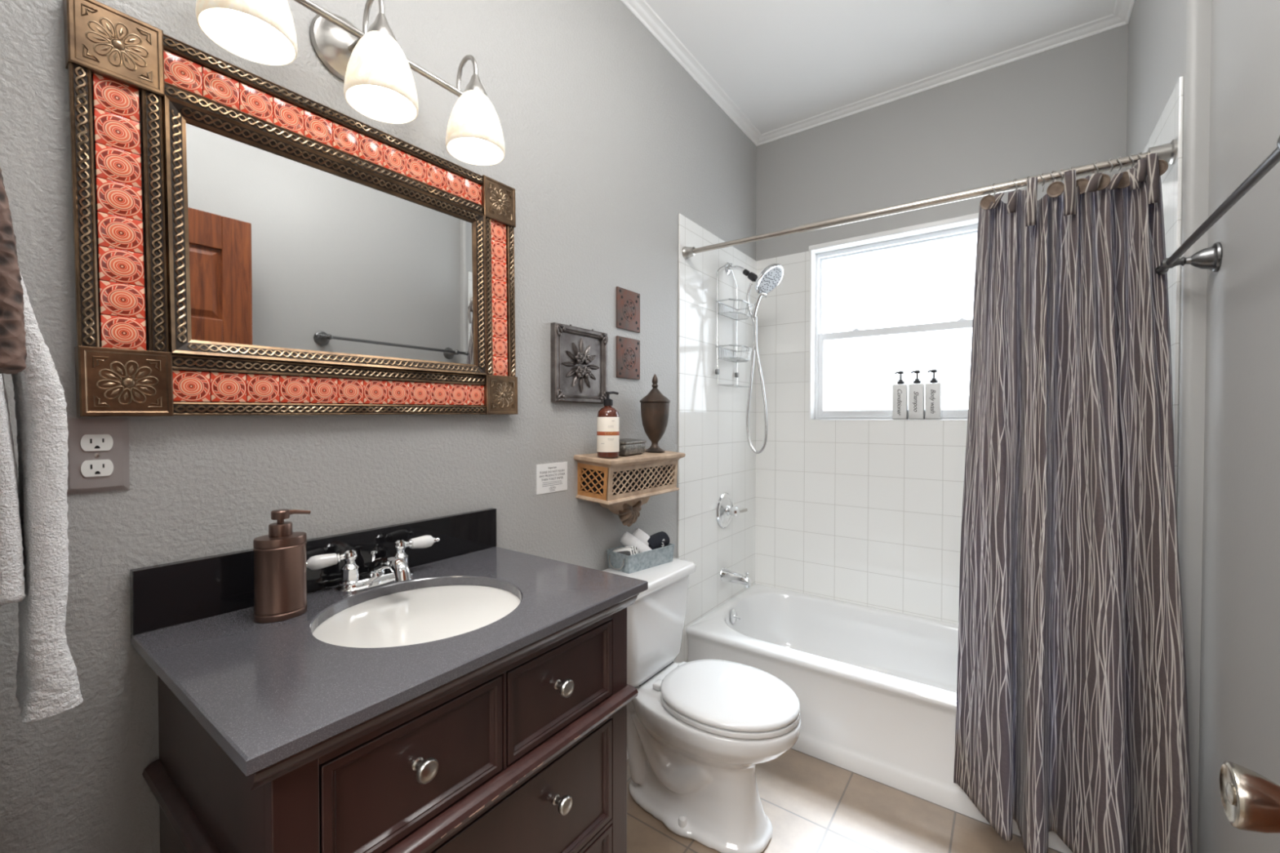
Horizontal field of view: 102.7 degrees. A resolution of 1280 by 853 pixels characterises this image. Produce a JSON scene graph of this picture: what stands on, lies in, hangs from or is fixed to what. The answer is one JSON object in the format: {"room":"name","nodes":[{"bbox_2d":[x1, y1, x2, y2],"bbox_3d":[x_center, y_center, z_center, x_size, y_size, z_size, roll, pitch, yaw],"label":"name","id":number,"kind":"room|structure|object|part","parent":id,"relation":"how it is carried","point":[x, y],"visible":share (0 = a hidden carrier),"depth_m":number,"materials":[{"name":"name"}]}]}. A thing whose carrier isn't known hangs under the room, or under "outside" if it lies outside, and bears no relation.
{"room":"bathroom","nodes":[
{"label":"bathroom","id":0,"kind":"room"},
{"bbox_2d":[0,0,756,852],"bbox_3d":[-0.183,-0.158,1.785,0.120,2.765,2.920,1,1,36],"label":"wall","id":1,"kind":"structure","parent":0,"point":[608,139],"depth_m":1.19,"materials":[{"name":"grey paint"}]},
{"bbox_2d":[66,417,129,494],"bbox_3d":[-0.831,0.044,0.783,0.010,0.113,0.072,1,1,36],"label":"power outlet","id":2,"kind":"object","parent":1,"relation":"attached to","point":[98,454],"visible":0.97,"depth_m":0.78,"materials":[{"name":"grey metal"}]},
{"bbox_2d":[80,434,113,451],"bbox_3d":[-0.829,0.025,0.781,0.004,0.025,0.034,1,1,36],"label":"receptacle","id":3,"kind":"object","parent":2,"relation":"attached to","point":[88,442],"depth_m":0.78,"materials":[{"name":"white plastic"}]},
{"bbox_2d":[80,459,113,476],"bbox_3d":[-0.829,0.064,0.782,0.004,0.025,0.034,1,1,36],"label":"receptacle","id":4,"kind":"object","parent":2,"relation":"attached to","point":[89,468],"depth_m":0.78,"materials":[{"name":"white plastic"}]},
{"bbox_2d":[62,0,518,416],"bbox_3d":[-0.592,-0.333,1.086,0.033,0.638,0.840,1,2,36],"label":"wall mirror","id":5,"kind":"object","parent":1,"relation":"attached to","point":[245,243],"visible":1,"depth_m":0.94,"materials":[{"name":"brown metal"}]},
{"bbox_3d":[-0.825,-0.324,0.760,0.012,0.411,0.022,1,2,36],"label":"frame rail","id":6,"kind":"part","parent":5,"relation":"part of","materials":[{"name":"brown metal"}]},
{"bbox_3d":[-0.806,-0.582,0.788,0.031,0.104,0.104,1,2,36],"label":"corner plate","id":7,"kind":"part","parent":5,"relation":"part of","materials":[{"name":"brown metal"}]},
{"bbox_3d":[-0.803,-0.068,0.801,0.031,0.104,0.104,1,2,36],"label":"corner plate","id":8,"kind":"part","parent":5,"relation":"part of","materials":[{"name":"brown metal"}]},
{"bbox_3d":[-0.779,-0.326,0.823,0.012,0.411,0.025,1,2,36],"label":"frame rail","id":9,"kind":"part","parent":5,"relation":"part of","materials":[{"name":"brown metal"}]},
{"bbox_3d":[-0.759,-0.326,0.841,0.016,0.412,0.028,1,2,36],"label":"frame","id":10,"kind":"part","parent":5,"relation":"part of","materials":[{"name":"brown metal"}]},
{"bbox_3d":[-0.592,-0.630,1.077,0.012,0.022,0.618,1,2,36],"label":"frame rail","id":11,"kind":"part","parent":5,"relation":"part of","materials":[{"name":"tile"}]},
{"bbox_3d":[-0.591,-0.552,1.079,0.012,0.025,0.618,1,2,36],"label":"frame rail","id":12,"kind":"part","parent":5,"relation":"part of","materials":[{"name":"brown metal"}]},
{"bbox_3d":[-0.586,-0.526,1.076,0.016,0.025,0.619,1,2,36],"label":"frame","id":13,"kind":"part","parent":5,"relation":"part of","materials":[{"name":"brown metal"}]},
{"bbox_3d":[-0.589,-0.114,1.089,0.012,0.025,0.618,1,2,36],"label":"frame rail","id":14,"kind":"part","parent":5,"relation":"part of","materials":[{"name":"brown metal"}]},
{"bbox_3d":[-0.584,-0.140,1.085,0.016,0.025,0.619,1,2,36],"label":"frame","id":15,"kind":"part","parent":5,"relation":"part of","materials":[{"name":"brown metal"}]},
{"bbox_3d":[-0.589,-0.036,1.091,0.012,0.022,0.618,1,2,36],"label":"frame rail","id":16,"kind":"part","parent":5,"relation":"part of","materials":[{"name":"brown metal"}]},
{"bbox_2d":[186,122,474,364],"bbox_3d":[-0.593,-0.333,1.087,0.004,0.368,0.569,1,2,36],"label":"mirror glass","id":17,"kind":"object","parent":5,"relation":"on","point":[292,252],"depth_m":1.01,"materials":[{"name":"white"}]},
{"bbox_3d":[-0.412,-0.340,1.320,0.016,0.412,0.028,1,2,36],"label":"frame","id":18,"kind":"part","parent":5,"relation":"part of","materials":[{"name":"brown metal"}]},
{"bbox_3d":[-0.401,-0.341,1.345,0.012,0.411,0.025,1,2,36],"label":"frame rail","id":19,"kind":"part","parent":5,"relation":"part of","materials":[{"name":"brown metal"}]},
{"bbox_3d":[-0.383,-0.598,1.372,0.031,0.104,0.104,1,2,36],"label":"corner plate","id":20,"kind":"part","parent":5,"relation":"part of","materials":[{"name":"brown metal"}]},
{"bbox_3d":[-0.380,-0.085,1.384,0.031,0.104,0.104,1,2,36],"label":"corner plate","id":21,"kind":"part","parent":5,"relation":"part of","materials":[{"name":"brown metal"}]},
{"bbox_3d":[-0.355,-0.342,1.408,0.012,0.411,0.022,1,2,36],"label":"frame rail","id":22,"kind":"part","parent":5,"relation":"part of","materials":[{"name":"brown metal"}]},
{"bbox_2d":[129,507,496,635],"bbox_3d":[-0.599,0.275,1.095,0.019,0.102,0.703,1,1,36],"label":"backsplash","id":23,"kind":"structure","parent":1,"relation":"attached to","point":[162,596],"depth_m":0.92,"materials":[{"name":"black stone"}]},
{"bbox_2d":[195,0,505,165],"bbox_3d":[-0.531,-0.733,1.007,0.219,0.234,0.552,1,1,36],"label":"vanity light","id":24,"kind":"object","parent":1,"relation":"attached to","point":[376,74],"visible":1,"depth_m":0.97,"materials":[{"name":"white glass"}]},
{"bbox_3d":[-0.619,-0.676,0.809,0.128,0.125,0.128,1,1,36],"label":"lamp shade","id":25,"kind":"part","parent":24,"relation":"part of","materials":[{"name":"white glass"}]},
{"bbox_3d":[-0.619,-0.678,0.809,0.062,0.098,0.062,1,1,36],"label":"bulb","id":26,"kind":"part","parent":24,"relation":"part of","materials":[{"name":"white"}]},
{"bbox_3d":[-0.570,-0.773,1.035,0.063,0.016,0.012,1,1,36],"label":"stem","id":27,"kind":"part","parent":24,"relation":"part of","materials":[{"name":"silver metal"}]},
{"bbox_3d":[-0.519,-0.809,0.998,0.075,0.069,0.010,1,1,36],"label":"arm","id":28,"kind":"part","parent":24,"relation":"part of","materials":[{"name":"silver metal"}]},
{"bbox_3d":[-0.494,-0.678,0.981,0.128,0.125,0.128,1,1,36],"label":"lamp shade","id":29,"kind":"part","parent":24,"relation":"part of","materials":[{"name":"white glass"}]},
{"bbox_3d":[-0.494,-0.680,0.981,0.062,0.098,0.062,1,1,36],"label":"bulb","id":30,"kind":"part","parent":24,"relation":"part of","materials":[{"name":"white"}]},
{"bbox_3d":[-0.395,-0.811,1.169,0.075,0.069,0.010,1,1,36],"label":"arm","id":31,"kind":"part","parent":24,"relation":"part of","materials":[{"name":"silver metal"}]},
{"bbox_3d":[-0.370,-0.680,1.153,0.128,0.125,0.128,1,1,36],"label":"lamp shade","id":32,"kind":"part","parent":24,"relation":"part of","materials":[{"name":"white glass"}]},
{"bbox_3d":[-0.370,-0.683,1.153,0.062,0.098,0.062,1,1,36],"label":"bulb","id":33,"kind":"part","parent":24,"relation":"part of","materials":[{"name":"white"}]},
{"bbox_2d":[536,462,567,494],"bbox_3d":[-0.269,0.157,1.568,0.002,0.089,0.130,1,1,36],"label":"card","id":34,"kind":"object","parent":1,"relation":"attached to","point":[550,477],"visible":1,"depth_m":1.56,"materials":[{"name":"white paper"}]},
{"bbox_2d":[542,480,562,490],"bbox_3d":[-0.268,0.183,1.568,0.001,0.028,0.084,1,1,36],"label":"print","id":35,"kind":"object","parent":34,"relation":"attached to","point":[547,485],"depth_m":1.57,"materials":[{"name":"grey paper"}]},
{"bbox_2d":[551,322,608,404],"bbox_3d":[-0.188,-0.199,1.652,0.029,0.246,0.248,1,1,36],"label":"wall plaque","id":36,"kind":"object","parent":1,"relation":"attached to","point":[579,356],"visible":0.99,"depth_m":1.63,"materials":[{"name":"grey metal"}]},
{"bbox_2d":[616,335,639,379],"bbox_3d":[-0.041,-0.249,1.869,0.010,0.148,0.138,1,1,36],"label":"plate","id":37,"kind":"object","parent":1,"relation":"attached to","point":[628,349],"visible":1,"depth_m":1.86,"materials":[{"name":"brown metal"}]},
{"bbox_2d":[616,286,639,333],"bbox_3d":[-0.041,-0.424,1.866,0.010,0.146,0.138,1,1,36],"label":"plate","id":38,"kind":"object","parent":1,"relation":"attached to","point":[628,302],"visible":1,"depth_m":1.86,"materials":[{"name":"brown metal"}]},
{"bbox_2d":[573,448,685,526],"bbox_3d":[-0.026,0.220,1.781,0.164,0.261,0.438,1,1,36],"label":"wall shelf","id":39,"kind":"object","parent":1,"relation":"attached to","point":[621,484],"visible":1,"depth_m":1.69,"materials":[{"name":"beige wood"}]},
{"bbox_2d":[596,391,619,457],"bbox_3d":[-0.101,-0.007,1.631,0.072,0.210,0.072,1,1,36],"label":"bottle","id":40,"kind":"object","parent":39,"relation":"on","point":[607,419],"visible":1,"depth_m":1.60,"materials":[{"name":"brown plastic"}]},
{"bbox_3d":[-0.033,0.230,1.787,0.146,0.014,0.418,6,4,36],"label":"moulding","id":41,"kind":"part","parent":39,"relation":"part of","materials":[{"name":"beige wood"}]},
{"bbox_2d":[618,438,646,456],"bbox_3d":[-0.044,0.070,1.747,0.076,0.054,0.144,1,1,28],"label":"trinket box","id":42,"kind":"object","parent":39,"relation":"on","point":[627,446],"visible":0.77,"depth_m":1.71,"materials":[{"name":"silver metal"}]},
{"bbox_3d":[-0.044,0.051,1.746,0.076,0.010,0.144,5,4,28],"label":"box lid","id":43,"kind":"part","parent":42,"relation":"part of","materials":[{"name":"silver metal"}]},
{"bbox_2d":[640,373,670,452],"bbox_3d":[0.055,-0.050,1.881,0.113,0.285,0.113,1,1,36],"label":"urn","id":44,"kind":"object","parent":39,"relation":"on","point":[655,406],"visible":1,"depth_m":1.85,"materials":[{"name":"brown metal"}]},
{"bbox_3d":[0.055,-0.140,1.879,0.113,0.105,0.113,1,1,36],"label":"lid","id":45,"kind":"part","parent":44,"relation":"part of","materials":[{"name":"brown metal"}]},
{"bbox_2d":[626,653,679,759],"bbox_3d":[-0.114,1.075,1.790,0.010,0.300,0.942,1,1,36],"label":"baseboard","id":46,"kind":"structure","parent":1,"relation":"attached to","point":[677,660],"depth_m":2.15,"materials":[{"name":"white tile"}]},
{"bbox_2d":[677,213,756,662],"bbox_3d":[0.399,0.159,2.486,0.008,2.112,0.807,1,1,36],"label":"tiled wall","id":47,"kind":"structure","parent":1,"relation":"attached to","point":[719,459],"depth_m":2.38,"materials":[{"name":"white tile"}]},
{"bbox_2d":[715,492,747,528],"bbox_3d":[0.448,0.409,2.474,0.089,0.172,0.172,1,1,36],"label":"shower valve","id":48,"kind":"object","parent":47,"relation":"attached to","point":[725,510],"visible":1,"depth_m":2.46,"materials":[{"name":"silver metal"}]},
{"bbox_3d":[0.498,0.409,2.490,0.069,0.018,0.015,0,1,-32],"label":"lever","id":49,"kind":"part","parent":48,"relation":"part of","materials":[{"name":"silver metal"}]},
{"bbox_2d":[720,567,751,587],"bbox_3d":[0.464,0.726,2.459,0.140,0.070,0.066,1,1,36],"label":"tub spout","id":50,"kind":"object","parent":47,"relation":"attached to","point":[726,575],"visible":1,"depth_m":2.44,"materials":[{"name":"silver metal"}]},
{"bbox_2d":[724,262,783,453],"bbox_3d":[0.540,-0.336,2.437,0.270,0.929,0.160,1,1,36],"label":"shower","id":51,"kind":"object","parent":47,"relation":"attached to","point":[771,276],"visible":1,"depth_m":2.41,"materials":[{"name":"silver metal"}]},
{"bbox_2d":[715,262,753,387],"bbox_3d":[0.464,-0.487,2.451,0.113,0.595,0.236,1,1,36],"label":"shower caddy","id":52,"kind":"object","parent":51,"relation":"hanging from","point":[733,359],"visible":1,"depth_m":2.43,"materials":[{"name":"silver metal"}]},
{"bbox_2d":[715,344,752,362],"bbox_3d":[0.465,-0.348,2.452,0.110,0.061,0.236,1,1,36],"label":"basket","id":53,"kind":"object","parent":52,"relation":"on","point":[733,359],"depth_m":2.43,"materials":[{"name":"silver metal"}]},
{"bbox_2d":[715,298,753,320],"bbox_3d":[0.465,-0.558,2.449,0.110,0.061,0.236,1,1,36],"label":"basket","id":54,"kind":"object","parent":52,"relation":"on","point":[722,313],"depth_m":2.43,"materials":[{"name":"silver metal"}]},
{"bbox_3d":[0.468,-0.759,2.479,0.095,0.045,0.019,1,1,36],"label":"shower arm","id":55,"kind":"part","parent":51,"relation":"part of","materials":[{"name":"silver metal"}]},
{"bbox_3d":[0.563,-0.573,2.408,0.086,0.115,0.034,1,1,36],"label":"handle","id":56,"kind":"part","parent":51,"relation":"part of","materials":[{"name":"silver metal"}]},
{"bbox_2d":[620,0,1135,146],"bbox_3d":[0.457,-1.519,1.284,1.480,0.028,2.649,1,1,36],"label":"trim","id":57,"kind":"structure","parent":1,"relation":"attached to","point":[1122,10],"depth_m":2.18,"materials":[{"name":"white paint"}]},
{"bbox_2d":[626,748,1062,852],"bbox_3d":[0.259,1.293,0.571,2.350,0.100,4.600,1,1,36],"label":"floor","id":58,"kind":"structure","parent":0,"point":[811,804],"depth_m":1.59,"materials":[{"name":"beige tile"}]},
{"bbox_2d":[142,593,639,852],"bbox_3d":[-0.402,0.792,0.955,0.505,0.888,0.674,1,1,36],"label":"vanity cabinet","id":59,"kind":"object","parent":58,"relation":"on","point":[525,751],"visible":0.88,"depth_m":0.77,"materials":[{"name":"brown wood"}]},
{"bbox_2d":[129,507,648,776],"bbox_3d":[-0.398,0.287,0.950,0.514,0.122,0.703,1,1,36],"label":"countertop","id":60,"kind":"structure","parent":59,"relation":"on","point":[267,694],"depth_m":0.81,"materials":[{"name":"grey stone"}]},
{"bbox_2d":[253,509,311,622],"bbox_3d":[-0.622,0.236,0.892,0.063,0.184,0.083,1,1,42],"label":"soap dispenser","id":61,"kind":"object","parent":60,"relation":"on","point":[280,566],"visible":1,"depth_m":0.87,"materials":[{"name":"brown metal"}]},
{"bbox_2d":[306,535,439,593],"bbox_3d":[-0.557,0.286,1.078,0.213,0.080,0.182,0,1,-5],"label":"faucet","id":62,"kind":"object","parent":60,"relation":"on","point":[397,569],"visible":0.97,"depth_m":1.02,"materials":[{"name":"silver metal"}]},
{"bbox_3d":[-0.621,0.265,1.002,0.051,0.029,0.028,0,1,-32],"label":"lever","id":63,"kind":"part","parent":62,"relation":"part of","materials":[{"name":"white ceramic"}]},
{"bbox_3d":[-0.561,0.285,1.077,0.020,0.050,0.020,1,1,36],"label":"lift rod","id":64,"kind":"part","parent":62,"relation":"part of","materials":[{"name":"silver metal"}]},
{"bbox_3d":[-0.551,0.317,1.070,0.054,0.017,0.156,1,1,36],"label":"plate","id":65,"kind":"part","parent":62,"relation":"part of","materials":[{"name":"silver metal"}]},
{"bbox_3d":[-0.510,0.288,1.040,0.135,0.054,0.034,1,1,36],"label":"spout","id":66,"kind":"part","parent":62,"relation":"part of","materials":[{"name":"silver metal"}]},
{"bbox_3d":[-0.487,0.259,1.145,0.029,0.028,0.052,1,1,36],"label":"lever","id":67,"kind":"part","parent":62,"relation":"part of","materials":[{"name":"white ceramic"}]},
{"bbox_2d":[312,585,520,648],"bbox_3d":[-0.395,0.421,0.943,0.380,0.146,0.404,1,1,36],"label":"sink","id":68,"kind":"object","parent":60,"relation":"in","point":[429,614],"visible":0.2,"depth_m":0.94,"materials":[{"name":"white ceramic"}]},
{"bbox_3d":[-0.404,0.561,0.952,0.502,0.030,0.672,1,1,36],"label":"ledge moulding","id":69,"kind":"part","parent":59,"relation":"part of","materials":[{"name":"paint"}]},
{"bbox_3d":[-0.303,0.471,0.712,0.020,0.150,0.262,1,1,36],"label":"drawer","id":70,"kind":"part","parent":59,"relation":"part of","materials":[{"name":"brown wood"}]},
{"bbox_3d":[-0.294,0.464,0.696,0.031,0.031,0.031,1,1,36],"label":"knob","id":71,"kind":"part","parent":59,"relation":"part of","materials":[{"name":"silver metal"}]},
{"bbox_3d":[-0.208,0.365,0.809,0.020,0.030,0.674,1,1,36],"label":"cove moulding","id":72,"kind":"part","parent":59,"relation":"part of","materials":[{"name":"brown wood"}]},
{"bbox_3d":[-0.224,0.795,0.830,0.022,0.886,0.640,1,1,36],"label":"frame","id":73,"kind":"part","parent":59,"relation":"part of","materials":[{"name":"brown wood"}]},
{"bbox_3d":[-0.222,0.697,0.827,0.020,0.203,0.538,1,1,36],"label":"drawer","id":74,"kind":"part","parent":59,"relation":"part of","materials":[{"name":"brown wood"}]},
{"bbox_3d":[-0.141,0.468,0.934,0.020,0.150,0.264,1,1,36],"label":"drawer","id":75,"kind":"part","parent":59,"relation":"part of","materials":[{"name":"brown wood"}]},
{"bbox_3d":[-0.139,0.671,0.913,0.031,0.031,0.031,1,1,36],"label":"knob","id":76,"kind":"part","parent":59,"relation":"part of","materials":[{"name":"silver metal"}]},
{"bbox_3d":[-0.137,0.464,0.913,0.031,0.031,0.031,1,1,36],"label":"knob","id":77,"kind":"part","parent":59,"relation":"part of","materials":[{"name":"silver metal"}]},
{"bbox_3d":[-0.223,0.954,0.830,0.020,0.282,0.538,1,1,36],"label":"drawer","id":78,"kind":"part","parent":59,"relation":"part of","materials":[{"name":"brown wood"}]},
{"bbox_2d":[602,557,801,852],"bbox_3d":[0.180,0.864,1.630,0.650,0.744,0.410,1,1,36],"label":"toilet","id":79,"kind":"object","parent":58,"relation":"on","point":[698,731],"visible":0.96,"depth_m":1.55,"materials":[{"name":"white ceramic"}]},
{"bbox_2d":[606,542,674,573],"bbox_3d":[0.004,0.458,1.816,0.247,0.062,0.116,-1,1,-44],"label":"basket","id":80,"kind":"object","parent":79,"relation":"on","point":[629,564],"visible":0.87,"depth_m":1.76,"materials":[{"name":"silver metal"}]},
{"bbox_3d":[-0.081,0.463,1.733,0.010,0.042,0.077,-1,1,-44],"label":"wire handle","id":81,"kind":"part","parent":80,"relation":"part of","materials":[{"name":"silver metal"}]},
{"bbox_2d":[612,546,638,555],"bbox_3d":[-0.053,0.441,1.772,0.097,0.065,0.048,1,1,36],"label":"washcloth","id":82,"kind":"object","parent":80,"relation":"in","point":[628,550],"visible":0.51,"depth_m":1.75,"materials":[{"name":"white fabric"}]},
{"bbox_2d":[620,531,652,553],"bbox_3d":[-0.011,0.424,1.814,0.119,0.104,0.048,0,1,-2],"label":"washcloth","id":83,"kind":"object","parent":80,"relation":"in","point":[628,539],"visible":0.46,"depth_m":1.79,"materials":[{"name":"white fabric"}]},
{"bbox_2d":[631,528,649,546],"bbox_3d":[0.022,0.418,1.855,0.110,0.101,0.048,0,1,-7],"label":"washcloth","id":84,"kind":"object","parent":80,"relation":"in","point":[638,533],"visible":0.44,"depth_m":1.83,"materials":[{"name":"white fabric"}]},
{"bbox_2d":[647,531,670,549],"bbox_3d":[0.059,0.420,1.864,0.092,0.067,0.070,-1,1,-36],"label":"washcloth","id":85,"kind":"object","parent":80,"relation":"in","point":[659,540],"visible":0.74,"depth_m":1.84,"materials":[{"name":"black fabric"}]},
{"bbox_3d":[0.005,0.509,1.752,0.218,0.037,0.410,1,1,36],"label":"tank lid","id":86,"kind":"part","parent":79,"relation":"part of","materials":[{"name":"white ceramic"}]},
{"bbox_3d":[-0.001,0.676,1.758,0.198,0.309,0.384,1,1,36],"label":"tank","id":87,"kind":"part","parent":79,"relation":"part of","materials":[{"name":"white ceramic"}]},
{"bbox_3d":[0.189,1.036,1.637,0.640,0.401,0.372,1,1,36],"label":"bowl","id":88,"kind":"part","parent":79,"relation":"part of","materials":[{"name":"white ceramic"}]},
{"bbox_3d":[0.274,0.814,1.572,0.422,0.023,0.362,1,1,36],"label":"lid","id":89,"kind":"part","parent":79,"relation":"part of","materials":[{"name":"white ceramic"}]},
{"bbox_3d":[0.275,0.836,1.572,0.425,0.015,0.366,1,1,36],"label":"seat","id":90,"kind":"part","parent":79,"relation":"part of","materials":[{"name":"white plastic"}]},
{"bbox_2d":[686,583,1073,852],"bbox_3d":[1.008,1.048,2.087,1.464,0.348,0.742,1,1,36],"label":"bathtub","id":91,"kind":"object","parent":58,"relation":"on","point":[875,688],"visible":0.56,"depth_m":1.94,"materials":[{"name":"white ceramic"}]},
{"bbox_3d":[0.454,0.915,2.469,0.016,0.068,0.068,1,1,36],"label":"overflow plate","id":92,"kind":"part","parent":91,"relation":"part of","materials":[{"name":"silver metal"}]},
{"bbox_2d":[644,0,1115,133],"bbox_3d":[0.544,-1.583,1.301,1.900,0.100,3.020,1,1,36],"label":"ceiling","id":93,"kind":"structure","parent":0,"point":[782,63],"depth_m":2.04,"materials":[{"name":"white paint"}]},
{"bbox_2d":[755,23,1128,261],"bbox_3d":[1.351,-0.165,2.370,1.680,2.765,0.130,1,1,36],"label":"wall","id":94,"kind":"structure","parent":0,"point":[1064,107],"depth_m":2.27,"materials":[{"name":"grey paint"}]},
{"bbox_2d":[755,250,967,624],"bbox_3d":[1.230,0.012,2.376,1.464,1.812,0.008,1,1,36],"label":"tiled wall","id":95,"kind":"structure","parent":94,"relation":"attached to","point":[865,513],"depth_m":2.54,"materials":[{"name":"white tile"}]},
{"bbox_2d":[808,213,978,420],"bbox_3d":[1.262,-0.475,2.418,0.894,0.892,0.131,1,1,36],"label":"window","id":96,"kind":"structure","parent":94,"relation":"in","point":[964,225],"depth_m":2.54,"materials":[{"name":"white paint"}]},
{"bbox_3d":[1.276,-0.264,2.435,0.840,0.430,0.020,1,1,36],"label":"sash","id":97,"kind":"part","parent":96,"relation":"part of","materials":[{"name":"white plastic"}]},
{"bbox_3d":[1.289,-0.668,2.446,0.840,0.410,0.020,1,1,36],"label":"sash","id":98,"kind":"part","parent":96,"relation":"part of","materials":[{"name":"white plastic"}]},
{"bbox_2d":[892,371,908,419],"bbox_3d":[1.234,-0.147,2.425,0.062,0.229,0.063,1,1,36],"label":"pump bottle","id":99,"kind":"object","parent":96,"relation":"on","point":[900,390],"visible":1,"depth_m":2.40,"materials":[{"name":"white plastic"}]},
{"bbox_2d":[908,370,925,419],"bbox_3d":[1.290,-0.147,2.385,0.062,0.229,0.063,1,1,36],"label":"pump bottle","id":100,"kind":"object","parent":96,"relation":"on","point":[917,390],"visible":0.99,"depth_m":2.36,"materials":[{"name":"white plastic"}]},
{"bbox_2d":[924,369,942,419],"bbox_3d":[1.345,-0.146,2.345,0.062,0.229,0.063,1,1,36],"label":"pump bottle","id":101,"kind":"object","parent":96,"relation":"on","point":[933,393],"visible":1,"depth_m":2.32,"materials":[{"name":"white plastic"}]},
{"bbox_2d":[1125,0,1279,852],"bbox_3d":[1.087,-0.142,0.778,0.160,2.765,2.779,1,1,36],"label":"wall","id":102,"kind":"structure","parent":0,"point":[1226,53],"depth_m":1.13,"materials":[{"name":"grey paint"}]},
{"bbox_2d":[1142,76,1183,502],"bbox_3d":[1.593,0.173,1.624,0.008,2.112,0.803,1,1,36],"label":"tiled wall","id":103,"kind":"structure","parent":102,"relation":"attached to","point":[1169,126],"depth_m":1.31,"materials":[{"name":"white tile"}]},
{"bbox_2d":[681,139,1177,259],"bbox_3d":[0.785,-0.721,1.749,1.464,0.072,0.060,1,1,36],"label":"curtain rod","id":104,"kind":"object","parent":103,"relation":"attached to","point":[1167,152],"visible":0.87,"depth_m":1.60,"materials":[{"name":"silver metal"}]},
{"bbox_2d":[953,151,1192,852],"bbox_3d":[1.126,0.194,1.373,0.486,1.847,0.270,1,1,36],"label":"shower curtain","id":105,"kind":"object","parent":104,"relation":"hanging from","point":[1072,717],"visible":1,"depth_m":1.37,"materials":[{"name":"fabric"}]},
{"bbox_2d":[1155,136,1279,275],"bbox_3d":[1.103,-0.388,0.944,0.094,0.068,0.808,1,1,36],"label":"towel bar","id":106,"kind":"object","parent":102,"relation":"attached to","point":[1209,258],"visible":1,"depth_m":1.04,"materials":[{"name":"grey metal"}]},
{"bbox_3d":[1.294,-0.391,1.208,0.094,0.068,0.068,1,1,36],"label":"post","id":107,"kind":"part","parent":106,"relation":"part of","materials":[{"name":"grey metal"}]},
{"bbox_3d":[0.901,-0.384,0.666,0.094,0.068,0.068,1,1,36],"label":"post","id":108,"kind":"part","parent":106,"relation":"part of","materials":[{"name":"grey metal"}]},
{"bbox_2d":[1219,760,1279,833],"bbox_3d":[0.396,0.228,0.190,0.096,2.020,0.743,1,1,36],"label":"door knob","id":109,"kind":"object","parent":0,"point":[1251,801],"depth_m":0.45,"materials":[{"name":"silver metal"}]},
{"bbox_3d":[-0.342,-0.135,0.169,1.520,2.765,0.116,1,1,36],"label":"wall","id":110,"kind":"structure","parent":0,"visible":0},
{"bbox_3d":[-0.721,-0.228,0.539,0.426,0.036,0.040,1,1,36],"label":"towel bar","id":111,"kind":"object","parent":110,"relation":"attached to","visible":0},
{"bbox_2d":[0,168,26,373],"bbox_3d":[-0.626,-0.152,0.487,0.087,0.201,0.050,1,1,36],"label":"cloth","id":112,"kind":"object","parent":111,"relation":"hanging from","point":[13,353],"visible":1,"depth_m":0.47,"materials":[{"name":"brown fabric"}]},
{"bbox_2d":[0,267,83,723],"bbox_3d":[-0.738,0.040,0.610,0.126,0.594,0.088,1,1,36],"label":"hand towel","id":113,"kind":"object","parent":111,"relation":"hanging from","point":[34,571],"visible":0.86,"depth_m":0.58,"materials":[{"name":"white fabric"}]}
]}

